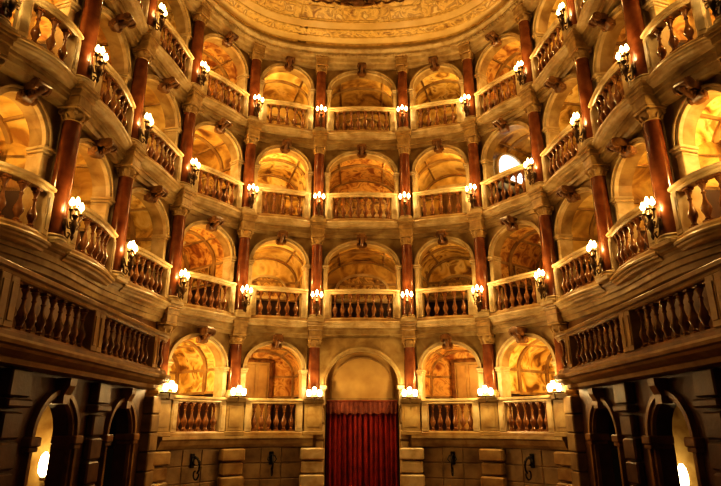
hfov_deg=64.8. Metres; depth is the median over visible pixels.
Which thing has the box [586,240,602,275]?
wall sconce
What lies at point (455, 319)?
balustrade
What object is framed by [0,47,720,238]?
trim
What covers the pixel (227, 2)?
trim
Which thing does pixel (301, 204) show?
painted panel
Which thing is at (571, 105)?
wall box
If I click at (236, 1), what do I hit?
trim
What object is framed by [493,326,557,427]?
arch
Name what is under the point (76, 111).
column
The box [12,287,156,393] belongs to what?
wall
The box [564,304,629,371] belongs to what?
balustrade
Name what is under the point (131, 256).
wall sconce
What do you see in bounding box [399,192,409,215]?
wall sconce
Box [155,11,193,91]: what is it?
balustrade
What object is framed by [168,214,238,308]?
arch
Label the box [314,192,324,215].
wall sconce
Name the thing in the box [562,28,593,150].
column
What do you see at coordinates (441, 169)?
wall box
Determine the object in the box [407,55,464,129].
arch
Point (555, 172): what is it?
balustrade
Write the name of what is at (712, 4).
wall sconce
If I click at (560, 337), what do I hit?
balustrade
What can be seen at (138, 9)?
balustrade
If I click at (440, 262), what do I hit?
wall box
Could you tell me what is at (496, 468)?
pier
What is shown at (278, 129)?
balustrade
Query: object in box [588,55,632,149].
balustrade
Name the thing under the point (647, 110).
column
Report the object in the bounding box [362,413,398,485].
curtain
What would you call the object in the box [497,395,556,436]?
balustrade
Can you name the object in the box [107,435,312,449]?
trim
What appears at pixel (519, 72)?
wall sconce
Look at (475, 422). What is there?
balustrade
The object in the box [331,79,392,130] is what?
wall box
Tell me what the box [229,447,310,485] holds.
wall
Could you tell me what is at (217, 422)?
balustrade
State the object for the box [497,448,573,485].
wall
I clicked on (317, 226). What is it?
column
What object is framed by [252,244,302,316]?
wall box
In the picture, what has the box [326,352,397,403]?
wall
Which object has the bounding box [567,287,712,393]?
wall
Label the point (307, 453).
pier
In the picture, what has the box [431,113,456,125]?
mural
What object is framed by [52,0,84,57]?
arch
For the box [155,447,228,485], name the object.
wall
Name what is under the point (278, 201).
door
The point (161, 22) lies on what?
wall sconce
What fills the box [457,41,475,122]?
column
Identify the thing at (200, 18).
column
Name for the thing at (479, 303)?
wall sconce
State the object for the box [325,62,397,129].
arch
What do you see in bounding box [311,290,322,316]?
wall sconce
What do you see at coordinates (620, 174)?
arch
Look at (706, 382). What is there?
pilaster
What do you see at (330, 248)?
arch
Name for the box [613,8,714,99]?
wall box
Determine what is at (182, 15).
arch
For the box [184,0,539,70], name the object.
trim
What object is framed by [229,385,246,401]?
wall lamp
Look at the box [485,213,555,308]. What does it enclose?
arch
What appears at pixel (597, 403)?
arch
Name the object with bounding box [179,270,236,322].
balustrade
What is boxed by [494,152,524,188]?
window
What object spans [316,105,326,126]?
wall sconce
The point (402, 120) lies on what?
wall sconce
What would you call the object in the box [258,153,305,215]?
wall box
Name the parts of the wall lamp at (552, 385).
lamp shade, lamp shade, lamp shade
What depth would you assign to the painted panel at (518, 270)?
14.77 m
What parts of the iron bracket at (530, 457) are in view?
wall plate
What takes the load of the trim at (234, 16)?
attached to the ceiling
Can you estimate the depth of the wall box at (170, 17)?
14.12 m
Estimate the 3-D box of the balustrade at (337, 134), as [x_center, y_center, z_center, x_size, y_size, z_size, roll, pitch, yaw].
[0.037,-3.321,15.892,1.936,0.960,0.423,0,-18,0]
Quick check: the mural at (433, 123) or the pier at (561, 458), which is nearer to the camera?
the pier at (561, 458)
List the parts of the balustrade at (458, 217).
handrail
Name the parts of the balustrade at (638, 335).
handrail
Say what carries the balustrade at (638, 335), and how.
on the trim at (703, 353)
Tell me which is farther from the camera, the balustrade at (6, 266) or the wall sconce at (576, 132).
the wall sconce at (576, 132)
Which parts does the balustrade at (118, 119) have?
handrail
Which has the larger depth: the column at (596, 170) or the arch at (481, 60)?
the arch at (481, 60)
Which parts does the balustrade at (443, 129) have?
handrail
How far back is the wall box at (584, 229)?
12.63 m
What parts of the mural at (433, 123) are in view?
painted panel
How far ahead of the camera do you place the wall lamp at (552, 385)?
11.48 m
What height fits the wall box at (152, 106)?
2.200 m
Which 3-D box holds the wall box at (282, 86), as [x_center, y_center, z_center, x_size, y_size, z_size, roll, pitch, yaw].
[-2.436,-3.749,17.045,1.767,2.200,1.720,6,-19,-17]
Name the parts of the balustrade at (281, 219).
handrail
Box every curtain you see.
[325,412,361,485]
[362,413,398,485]
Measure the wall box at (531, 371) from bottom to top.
2.200 m
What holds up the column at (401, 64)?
on the trim at (590, 35)
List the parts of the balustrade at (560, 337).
handrail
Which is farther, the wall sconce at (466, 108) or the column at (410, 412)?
the wall sconce at (466, 108)
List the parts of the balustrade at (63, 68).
handrail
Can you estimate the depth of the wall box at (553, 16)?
14.10 m
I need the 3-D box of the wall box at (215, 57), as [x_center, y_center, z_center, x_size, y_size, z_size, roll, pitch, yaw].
[-4.545,-4.217,15.587,1.720,2.200,1.854,-13,-22,35]
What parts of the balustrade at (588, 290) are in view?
handrail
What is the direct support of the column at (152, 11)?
on the trim at (590, 35)
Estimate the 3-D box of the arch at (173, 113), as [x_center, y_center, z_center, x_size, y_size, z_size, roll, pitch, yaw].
[-4.383,-2.555,12.340,0.675,2.250,2.156,-3,-18,10]
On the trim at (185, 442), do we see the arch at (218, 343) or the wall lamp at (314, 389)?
the arch at (218, 343)
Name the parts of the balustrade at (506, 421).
handrail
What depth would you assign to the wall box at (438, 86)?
17.49 m
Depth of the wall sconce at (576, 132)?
11.01 m
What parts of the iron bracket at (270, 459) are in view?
wall plate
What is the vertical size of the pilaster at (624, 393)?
2.840 m
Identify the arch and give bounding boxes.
[0,72,62,224]
[0,366,10,410]
[0,371,95,485]
[49,119,117,256]
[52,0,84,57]
[78,0,135,104]
[83,384,144,485]
[110,175,172,290]
[129,60,183,160]
[167,0,192,62]
[167,326,230,417]
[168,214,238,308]
[180,114,245,203]
[190,23,251,110]
[240,333,308,430]
[246,230,311,317]
[253,138,314,218]
[258,56,316,128]
[321,234,401,317]
[324,144,399,218]
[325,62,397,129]
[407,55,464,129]
[409,138,470,218]
[412,230,477,317]
[415,333,483,430]
[472,25,532,110]
[478,114,543,203]
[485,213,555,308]
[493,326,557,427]
[530,0,555,61]
[540,60,594,160]
[551,177,613,291]
[579,384,641,485]
[588,0,646,105]
[606,114,674,254]
[628,371,720,485]
[640,0,671,56]
[662,73,720,224]
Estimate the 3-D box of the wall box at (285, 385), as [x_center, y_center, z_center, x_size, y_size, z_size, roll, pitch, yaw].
[-2.436,3.773,14.630,1.767,2.200,1.720,6,-19,-17]
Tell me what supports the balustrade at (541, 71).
on the trim at (590, 35)
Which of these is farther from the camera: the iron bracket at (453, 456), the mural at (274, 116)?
the mural at (274, 116)
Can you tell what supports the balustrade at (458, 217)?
on the trim at (706, 66)
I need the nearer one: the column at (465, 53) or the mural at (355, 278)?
the column at (465, 53)
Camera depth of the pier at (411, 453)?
13.02 m
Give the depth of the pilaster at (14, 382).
6.59 m
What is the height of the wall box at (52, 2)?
2.200 m
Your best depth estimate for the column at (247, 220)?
13.99 m
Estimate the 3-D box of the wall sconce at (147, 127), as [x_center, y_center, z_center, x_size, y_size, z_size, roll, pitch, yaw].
[-4.200,-2.224,11.088,0.211,0.675,0.300,-2,-18,5]
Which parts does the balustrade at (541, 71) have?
handrail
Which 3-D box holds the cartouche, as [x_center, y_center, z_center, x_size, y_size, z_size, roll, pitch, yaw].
[-0.067,-6.452,15.300,2.445,0.347,0.661,0,-18,0]
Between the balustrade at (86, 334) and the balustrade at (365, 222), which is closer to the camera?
the balustrade at (86, 334)
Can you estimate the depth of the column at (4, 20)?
7.66 m
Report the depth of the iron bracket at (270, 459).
12.90 m
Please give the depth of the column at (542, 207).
12.49 m
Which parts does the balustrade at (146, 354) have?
handrail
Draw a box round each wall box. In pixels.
[0,96,28,146]
[0,140,91,249]
[10,9,111,100]
[17,0,57,4]
[109,338,214,435]
[126,195,152,285]
[143,85,164,158]
[157,0,175,49]
[181,227,223,307]
[192,129,230,201]
[202,42,237,108]
[249,346,299,430]
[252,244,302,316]
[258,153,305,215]
[263,72,307,127]
[328,247,395,317]
[329,159,393,218]
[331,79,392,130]
[415,72,460,126]
[418,153,465,215]
[421,243,471,316]
[424,346,474,430]
[486,41,521,107]
[493,128,531,201]
[500,227,542,307]
[509,338,614,435]
[547,0,566,49]
[559,84,580,160]
[571,194,597,285]
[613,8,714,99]
[632,140,720,249]
[695,95,720,145]
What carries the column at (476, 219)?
on the trim at (48, 263)
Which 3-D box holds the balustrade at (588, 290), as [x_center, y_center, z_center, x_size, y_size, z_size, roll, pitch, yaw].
[4.338,0.683,11.253,0.418,0.960,1.701,3,-18,-10]
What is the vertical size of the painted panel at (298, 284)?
0.470 m
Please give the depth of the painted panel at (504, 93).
16.33 m
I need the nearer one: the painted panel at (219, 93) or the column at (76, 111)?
the column at (76, 111)
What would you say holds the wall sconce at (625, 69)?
attached to the column at (632, 11)
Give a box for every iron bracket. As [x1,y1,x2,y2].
[190,454,200,480]
[267,451,276,475]
[447,451,456,475]
[524,454,534,480]
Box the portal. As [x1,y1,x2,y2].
[311,338,412,474]
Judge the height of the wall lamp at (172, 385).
0.372 m
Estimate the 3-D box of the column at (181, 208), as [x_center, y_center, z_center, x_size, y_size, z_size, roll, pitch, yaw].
[-4.043,0.074,12.542,0.450,2.627,0.450,-8,-19,23]
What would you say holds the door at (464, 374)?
attached to the wall box at (438, 383)
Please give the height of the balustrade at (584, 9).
0.960 m
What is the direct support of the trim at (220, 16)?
attached to the column
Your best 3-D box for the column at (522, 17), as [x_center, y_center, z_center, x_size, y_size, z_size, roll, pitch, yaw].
[4.106,-4.898,14.116,0.450,2.597,0.450,8,-19,-22]
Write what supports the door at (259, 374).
attached to the wall box at (285, 385)
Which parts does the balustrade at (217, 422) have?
handrail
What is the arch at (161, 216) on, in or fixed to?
on the trim at (48, 263)
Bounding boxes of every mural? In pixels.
[251,275,285,299]
[266,114,292,125]
[335,274,388,301]
[337,191,386,216]
[339,117,384,129]
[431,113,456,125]
[438,274,472,299]
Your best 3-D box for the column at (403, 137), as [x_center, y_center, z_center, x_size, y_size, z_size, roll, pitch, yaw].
[1.198,-1.768,15.359,0.450,2.597,0.450,-3,-18,9]
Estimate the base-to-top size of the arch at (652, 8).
2.250 m
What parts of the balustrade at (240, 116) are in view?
handrail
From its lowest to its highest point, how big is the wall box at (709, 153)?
2.200 m
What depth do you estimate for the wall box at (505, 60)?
16.05 m
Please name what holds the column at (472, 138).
on the trim at (706, 66)
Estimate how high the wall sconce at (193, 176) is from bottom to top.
0.675 m
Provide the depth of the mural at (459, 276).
16.27 m
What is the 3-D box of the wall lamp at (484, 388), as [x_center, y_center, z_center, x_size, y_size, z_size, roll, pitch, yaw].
[2.846,3.433,12.914,0.380,0.372,0.170,-13,-22,34]
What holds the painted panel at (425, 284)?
attached to the wall box at (440, 262)
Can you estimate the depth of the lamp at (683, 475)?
8.75 m
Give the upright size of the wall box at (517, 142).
2.200 m
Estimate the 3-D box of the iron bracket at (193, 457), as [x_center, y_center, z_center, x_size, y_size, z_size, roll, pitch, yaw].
[-3.456,4.687,11.879,0.260,0.523,0.221,0,-18,-1]
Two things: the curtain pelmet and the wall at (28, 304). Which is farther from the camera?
the curtain pelmet
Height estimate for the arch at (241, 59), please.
2.250 m
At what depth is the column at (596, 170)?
10.54 m
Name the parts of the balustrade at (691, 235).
handrail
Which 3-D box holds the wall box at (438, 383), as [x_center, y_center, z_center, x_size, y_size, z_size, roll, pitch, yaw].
[2.515,3.769,14.618,1.767,2.200,1.720,-6,-19,18]
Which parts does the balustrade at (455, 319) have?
handrail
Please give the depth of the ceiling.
15.65 m
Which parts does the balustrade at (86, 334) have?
handrail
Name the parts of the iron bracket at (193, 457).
wall plate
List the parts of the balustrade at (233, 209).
handrail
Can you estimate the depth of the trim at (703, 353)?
7.47 m
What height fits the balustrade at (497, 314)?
0.960 m
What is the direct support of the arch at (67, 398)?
on the floor
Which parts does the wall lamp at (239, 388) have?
lamp shade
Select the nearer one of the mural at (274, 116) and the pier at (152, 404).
the pier at (152, 404)
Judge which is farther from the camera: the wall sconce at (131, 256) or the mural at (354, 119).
the mural at (354, 119)
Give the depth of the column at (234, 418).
13.14 m
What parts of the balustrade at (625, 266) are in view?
handrail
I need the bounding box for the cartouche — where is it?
[312,0,403,6]
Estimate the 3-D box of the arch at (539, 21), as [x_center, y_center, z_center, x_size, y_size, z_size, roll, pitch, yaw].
[4.441,-5.038,13.113,0.675,2.250,2.156,3,-18,-10]
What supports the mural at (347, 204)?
attached to the wall box at (353, 175)
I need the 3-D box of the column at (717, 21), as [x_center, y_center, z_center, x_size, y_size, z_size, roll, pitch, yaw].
[4.964,-4.121,8.030,0.450,2.597,0.450,8,-20,-25]
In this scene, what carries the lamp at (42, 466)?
attached to the wall at (44, 430)
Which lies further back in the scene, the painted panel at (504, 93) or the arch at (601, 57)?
the painted panel at (504, 93)
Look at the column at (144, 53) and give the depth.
11.39 m
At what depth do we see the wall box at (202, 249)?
14.64 m
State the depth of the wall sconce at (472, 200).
14.30 m
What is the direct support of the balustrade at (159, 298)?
on the trim at (48, 263)
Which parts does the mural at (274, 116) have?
painted panel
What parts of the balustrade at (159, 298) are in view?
handrail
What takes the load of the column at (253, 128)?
on the trim at (706, 66)
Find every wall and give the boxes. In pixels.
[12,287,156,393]
[27,405,52,485]
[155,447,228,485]
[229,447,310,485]
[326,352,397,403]
[413,447,494,485]
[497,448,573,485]
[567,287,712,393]
[672,405,697,485]
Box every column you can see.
[0,0,17,32]
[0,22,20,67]
[46,81,100,250]
[75,0,102,92]
[111,144,146,283]
[130,29,161,150]
[145,303,182,436]
[147,0,157,33]
[168,187,196,305]
[180,85,205,191]
[190,2,211,91]
[224,317,249,435]
[234,211,258,317]
[241,119,263,213]
[247,41,265,122]
[302,321,323,434]
[307,220,326,321]
[310,130,328,220]
[313,55,328,131]
[395,55,409,130]
[395,130,413,220]
[397,220,416,321]
[400,321,421,434]
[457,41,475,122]
[460,118,482,213]
[465,211,489,317]
[475,317,499,435]
[512,2,532,92]
[517,85,543,191]
[527,186,556,305]
[542,303,579,436]
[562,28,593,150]
[566,0,576,32]
[577,143,612,283]
[621,0,648,91]
[623,80,677,250]
[704,23,720,64]
[707,9,720,30]
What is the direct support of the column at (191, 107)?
on the trim at (706, 66)
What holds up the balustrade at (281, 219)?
on the trim at (706, 66)
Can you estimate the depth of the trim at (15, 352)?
7.43 m
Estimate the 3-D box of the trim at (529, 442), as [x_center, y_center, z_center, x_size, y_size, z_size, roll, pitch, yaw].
[3.439,4.619,13.258,5.615,0.250,2.800,-13,-22,34]
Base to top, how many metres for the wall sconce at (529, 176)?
0.675 m
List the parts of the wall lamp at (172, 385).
lamp shade, lamp shade, lamp shade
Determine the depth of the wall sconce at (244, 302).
13.51 m
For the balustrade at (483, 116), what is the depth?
14.55 m
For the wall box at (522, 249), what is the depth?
14.63 m
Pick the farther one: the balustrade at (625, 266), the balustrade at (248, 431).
the balustrade at (248, 431)
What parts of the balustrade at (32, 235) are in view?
handrail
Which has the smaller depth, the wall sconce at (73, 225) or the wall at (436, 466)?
the wall sconce at (73, 225)
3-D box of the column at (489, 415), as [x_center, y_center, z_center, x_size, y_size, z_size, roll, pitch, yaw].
[3.011,3.089,13.263,0.500,2.667,0.450,-13,-22,34]
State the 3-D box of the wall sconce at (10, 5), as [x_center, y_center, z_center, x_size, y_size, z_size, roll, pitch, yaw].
[-4.723,-3.315,7.691,0.211,0.675,0.300,-9,-20,25]
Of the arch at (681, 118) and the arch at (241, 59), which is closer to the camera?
the arch at (681, 118)
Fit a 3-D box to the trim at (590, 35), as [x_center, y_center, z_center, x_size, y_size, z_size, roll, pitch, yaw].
[0.027,-4.025,11.965,16.628,0.380,12.226,0,-18,0]
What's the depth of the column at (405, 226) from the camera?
14.52 m
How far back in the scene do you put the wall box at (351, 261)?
16.63 m
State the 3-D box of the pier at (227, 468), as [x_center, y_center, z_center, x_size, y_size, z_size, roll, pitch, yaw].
[-2.934,5.434,12.517,0.560,1.705,0.470,12,-22,-34]
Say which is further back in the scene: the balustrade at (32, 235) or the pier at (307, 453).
the pier at (307, 453)
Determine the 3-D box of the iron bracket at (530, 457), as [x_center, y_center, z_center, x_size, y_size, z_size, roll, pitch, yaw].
[3.523,4.681,11.861,0.260,0.523,0.221,0,-18,1]
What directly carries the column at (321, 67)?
on the trim at (590, 35)
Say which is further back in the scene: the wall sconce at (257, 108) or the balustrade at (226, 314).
the wall sconce at (257, 108)
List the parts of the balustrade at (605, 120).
handrail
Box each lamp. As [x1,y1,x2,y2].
[38,452,48,481]
[160,381,178,399]
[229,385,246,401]
[306,387,321,402]
[402,387,417,402]
[477,385,494,401]
[545,381,563,399]
[678,464,688,485]
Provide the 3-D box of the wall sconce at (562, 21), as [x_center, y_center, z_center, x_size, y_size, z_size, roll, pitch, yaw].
[4.252,-4.707,11.862,0.211,0.675,0.300,2,-18,-5]
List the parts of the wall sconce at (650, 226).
bulb, bulb, bulb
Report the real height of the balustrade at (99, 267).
0.960 m
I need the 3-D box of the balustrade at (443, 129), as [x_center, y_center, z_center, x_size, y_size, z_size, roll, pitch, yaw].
[2.103,-3.404,15.634,1.493,0.960,0.428,-6,-19,18]
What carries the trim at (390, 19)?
attached to the ceiling
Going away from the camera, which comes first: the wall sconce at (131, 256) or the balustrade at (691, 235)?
the balustrade at (691, 235)
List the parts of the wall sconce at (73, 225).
bulb, bulb, bulb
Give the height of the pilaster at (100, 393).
2.840 m
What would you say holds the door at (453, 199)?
attached to the wall box at (441, 169)
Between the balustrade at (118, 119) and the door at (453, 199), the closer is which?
the balustrade at (118, 119)
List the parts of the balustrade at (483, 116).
handrail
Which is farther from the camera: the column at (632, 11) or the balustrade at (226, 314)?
the balustrade at (226, 314)
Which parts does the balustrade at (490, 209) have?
handrail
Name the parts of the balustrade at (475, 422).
handrail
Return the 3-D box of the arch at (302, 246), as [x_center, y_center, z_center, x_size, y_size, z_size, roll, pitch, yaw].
[-2.060,0.844,14.371,1.927,2.280,0.675,6,-19,-17]
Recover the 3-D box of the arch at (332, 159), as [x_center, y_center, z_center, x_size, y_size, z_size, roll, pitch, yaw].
[0.037,-1.556,15.453,2.380,2.250,0.675,0,-18,0]
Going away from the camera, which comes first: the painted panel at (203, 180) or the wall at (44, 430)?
the wall at (44, 430)
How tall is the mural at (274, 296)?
0.702 m
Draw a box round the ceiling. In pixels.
[216,0,506,47]
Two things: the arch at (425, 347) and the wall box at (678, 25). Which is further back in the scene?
the arch at (425, 347)
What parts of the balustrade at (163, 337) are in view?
handrail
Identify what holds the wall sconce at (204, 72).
attached to the column at (200, 18)
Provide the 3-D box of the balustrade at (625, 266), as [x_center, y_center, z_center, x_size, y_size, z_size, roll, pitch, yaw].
[4.492,0.052,9.288,0.447,0.960,1.657,0,-18,0]
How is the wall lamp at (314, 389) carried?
attached to the column at (313, 412)
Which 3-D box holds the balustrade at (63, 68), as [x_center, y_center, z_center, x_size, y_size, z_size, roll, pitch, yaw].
[-4.637,-2.987,8.425,0.471,0.960,1.187,-6,-19,17]
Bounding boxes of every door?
[245,359,274,430]
[257,183,286,213]
[437,183,465,213]
[449,359,479,430]
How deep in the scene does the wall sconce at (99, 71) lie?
9.07 m
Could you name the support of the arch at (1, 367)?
on the floor
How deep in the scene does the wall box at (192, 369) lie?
13.91 m
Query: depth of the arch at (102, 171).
10.28 m
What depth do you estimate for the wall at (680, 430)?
9.17 m
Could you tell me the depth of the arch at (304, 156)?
15.43 m
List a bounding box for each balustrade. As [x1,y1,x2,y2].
[0,161,56,251]
[0,256,16,332]
[1,264,103,356]
[10,0,83,88]
[61,203,118,285]
[91,56,135,149]
[95,305,159,371]
[119,242,171,308]
[123,0,149,34]
[140,118,183,192]
[154,331,170,373]
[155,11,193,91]
[168,395,227,436]
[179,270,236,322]
[190,162,243,217]
[200,67,249,125]
[243,398,302,435]
[248,285,307,326]
[255,186,310,226]
[260,98,313,137]
[323,289,400,327]
[325,192,397,228]
[327,106,395,139]
[410,98,462,137]
[413,186,468,226]
[415,285,475,326]
[421,398,480,435]
[474,66,523,125]
[480,162,533,217]
[487,270,544,321]
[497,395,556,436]
[529,10,568,91]
[540,117,583,192]
[552,242,605,308]
[553,331,569,373]
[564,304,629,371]
[574,0,600,33]
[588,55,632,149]
[606,200,663,285]
[620,263,720,356]
[640,0,714,87]
[667,161,720,251]
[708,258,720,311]
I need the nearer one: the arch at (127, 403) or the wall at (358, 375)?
the arch at (127, 403)
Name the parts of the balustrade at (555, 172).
handrail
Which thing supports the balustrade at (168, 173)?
on the trim at (706, 66)
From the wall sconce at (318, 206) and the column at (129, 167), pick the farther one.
the wall sconce at (318, 206)
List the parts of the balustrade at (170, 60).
handrail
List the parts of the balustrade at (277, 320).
handrail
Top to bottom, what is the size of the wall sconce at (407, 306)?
0.675 m
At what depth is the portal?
13.99 m
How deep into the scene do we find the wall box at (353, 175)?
17.32 m
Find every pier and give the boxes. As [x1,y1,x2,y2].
[135,396,160,485]
[150,451,170,485]
[217,448,244,485]
[299,447,324,485]
[399,447,424,485]
[479,448,507,485]
[554,451,573,485]
[563,396,589,485]
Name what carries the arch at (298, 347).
on the trim at (185, 442)
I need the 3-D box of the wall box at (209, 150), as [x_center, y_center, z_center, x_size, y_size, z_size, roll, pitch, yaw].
[-4.545,-1.741,14.792,1.720,2.200,1.854,-13,-22,35]
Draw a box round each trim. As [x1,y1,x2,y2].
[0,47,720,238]
[0,238,720,337]
[0,333,170,389]
[103,0,620,150]
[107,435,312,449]
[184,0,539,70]
[200,0,522,57]
[215,0,507,46]
[224,0,498,38]
[233,0,489,32]
[249,0,473,23]
[254,0,469,21]
[411,435,616,449]
[554,334,720,388]
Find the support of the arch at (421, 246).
on the trim at (48, 263)
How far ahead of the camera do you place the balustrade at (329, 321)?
14.20 m
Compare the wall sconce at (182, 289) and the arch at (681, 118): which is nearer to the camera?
the arch at (681, 118)
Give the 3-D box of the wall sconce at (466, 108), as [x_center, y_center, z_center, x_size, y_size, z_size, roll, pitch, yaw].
[2.822,-3.650,15.154,0.300,0.675,0.211,-13,-22,34]
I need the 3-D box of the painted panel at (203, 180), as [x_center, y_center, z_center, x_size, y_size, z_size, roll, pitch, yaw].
[-4.238,-1.602,15.634,0.840,0.470,0.025,-13,-22,35]
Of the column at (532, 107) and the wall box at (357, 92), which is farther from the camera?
the wall box at (357, 92)
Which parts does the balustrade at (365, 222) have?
handrail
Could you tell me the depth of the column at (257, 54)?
15.57 m
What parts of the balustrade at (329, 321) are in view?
handrail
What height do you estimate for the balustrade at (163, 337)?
0.780 m
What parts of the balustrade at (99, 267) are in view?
handrail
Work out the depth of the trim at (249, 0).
15.66 m
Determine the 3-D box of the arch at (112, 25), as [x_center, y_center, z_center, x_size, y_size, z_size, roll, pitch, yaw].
[-4.594,-3.191,10.359,0.675,2.250,2.070,0,-18,1]
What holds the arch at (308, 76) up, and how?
on the trim at (590, 35)
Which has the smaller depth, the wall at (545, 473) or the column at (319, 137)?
the wall at (545, 473)
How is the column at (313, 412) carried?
on the trim at (185, 442)
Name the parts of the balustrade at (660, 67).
handrail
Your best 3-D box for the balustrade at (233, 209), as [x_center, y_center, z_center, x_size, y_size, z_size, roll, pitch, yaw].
[-3.515,-1.253,13.827,0.409,0.960,1.567,-13,-22,35]
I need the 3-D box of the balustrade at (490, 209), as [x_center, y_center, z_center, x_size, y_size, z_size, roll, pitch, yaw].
[3.582,-1.259,13.809,0.409,0.960,1.567,13,-22,-34]
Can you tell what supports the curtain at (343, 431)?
hanging from the portal
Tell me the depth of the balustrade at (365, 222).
15.00 m
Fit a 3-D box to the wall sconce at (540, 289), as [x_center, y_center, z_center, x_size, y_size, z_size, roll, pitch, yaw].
[3.894,0.883,12.164,0.211,0.675,0.300,8,-19,-22]
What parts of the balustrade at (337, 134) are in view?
handrail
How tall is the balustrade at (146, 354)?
0.780 m
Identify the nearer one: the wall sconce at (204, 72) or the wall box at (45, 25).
the wall box at (45, 25)
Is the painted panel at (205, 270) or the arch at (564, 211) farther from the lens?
the painted panel at (205, 270)
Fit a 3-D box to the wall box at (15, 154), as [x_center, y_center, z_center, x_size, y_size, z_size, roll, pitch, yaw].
[-5.797,-0.659,9.561,1.720,2.200,1.910,0,-18,1]
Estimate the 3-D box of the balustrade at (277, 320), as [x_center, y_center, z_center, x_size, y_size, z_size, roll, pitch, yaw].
[-2.030,1.579,14.046,1.493,0.960,0.428,6,-19,-17]
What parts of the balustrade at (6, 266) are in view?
handrail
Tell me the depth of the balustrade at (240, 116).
14.57 m
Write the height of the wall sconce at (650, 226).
0.675 m
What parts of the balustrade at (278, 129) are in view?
handrail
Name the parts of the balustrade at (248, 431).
handrail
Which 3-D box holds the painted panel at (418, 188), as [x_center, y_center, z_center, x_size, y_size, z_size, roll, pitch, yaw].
[1.823,-1.242,16.758,0.026,0.470,0.840,-6,-19,18]
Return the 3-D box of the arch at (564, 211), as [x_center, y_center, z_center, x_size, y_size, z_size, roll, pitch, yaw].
[4.441,-0.072,11.519,0.675,2.280,2.156,3,-18,-10]
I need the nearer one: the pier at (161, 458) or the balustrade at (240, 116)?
the pier at (161, 458)
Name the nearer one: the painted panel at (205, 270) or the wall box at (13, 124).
the wall box at (13, 124)
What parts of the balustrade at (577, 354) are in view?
handrail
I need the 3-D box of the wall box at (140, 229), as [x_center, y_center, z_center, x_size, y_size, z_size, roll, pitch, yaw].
[-5.565,0.041,11.741,1.720,2.200,1.996,-3,-18,10]
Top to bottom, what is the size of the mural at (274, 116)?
0.702 m
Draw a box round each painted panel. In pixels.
[189,266,209,287]
[201,176,216,193]
[211,90,224,102]
[295,276,301,295]
[298,188,304,208]
[418,188,425,207]
[421,276,428,295]
[499,90,512,101]
[514,266,535,287]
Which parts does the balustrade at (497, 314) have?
handrail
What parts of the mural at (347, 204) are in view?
painted panel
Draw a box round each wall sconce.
[2,0,22,17]
[62,197,84,240]
[88,45,107,82]
[121,241,137,275]
[138,113,153,143]
[153,3,166,31]
[176,269,189,299]
[188,158,199,185]
[198,61,209,85]
[241,285,252,312]
[247,184,258,207]
[253,95,263,116]
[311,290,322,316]
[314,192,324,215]
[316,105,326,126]
[397,105,407,126]
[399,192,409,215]
[401,290,412,316]
[460,94,469,115]
[465,183,475,207]
[471,285,482,311]
[514,61,525,85]
[524,158,535,184]
[534,269,547,298]
[556,2,569,30]
[570,112,585,143]
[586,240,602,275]
[616,44,635,81]
[640,196,662,239]
[702,0,720,16]
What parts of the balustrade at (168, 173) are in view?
handrail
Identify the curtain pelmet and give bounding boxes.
[326,400,397,413]
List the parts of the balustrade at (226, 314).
handrail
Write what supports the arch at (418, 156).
on the trim at (706, 66)
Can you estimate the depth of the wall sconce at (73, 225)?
8.27 m
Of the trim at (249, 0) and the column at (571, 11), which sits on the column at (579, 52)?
the column at (571, 11)
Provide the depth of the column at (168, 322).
11.70 m
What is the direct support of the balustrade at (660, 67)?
on the trim at (706, 66)
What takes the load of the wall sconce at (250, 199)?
attached to the column at (253, 128)
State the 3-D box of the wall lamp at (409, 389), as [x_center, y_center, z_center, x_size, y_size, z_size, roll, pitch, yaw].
[1.168,3.602,13.438,0.380,0.372,0.170,-3,-18,9]
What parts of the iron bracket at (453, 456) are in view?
wall plate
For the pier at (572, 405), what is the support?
on the floor
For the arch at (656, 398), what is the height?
2.860 m
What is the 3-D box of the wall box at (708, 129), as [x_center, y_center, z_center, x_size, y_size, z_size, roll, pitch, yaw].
[6.018,-1.081,8.246,1.720,2.200,1.334,6,-19,-17]
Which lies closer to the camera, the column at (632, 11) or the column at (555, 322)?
the column at (632, 11)
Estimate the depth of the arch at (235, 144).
14.74 m
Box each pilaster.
[0,368,33,485]
[78,382,111,485]
[613,382,645,485]
[691,368,720,485]

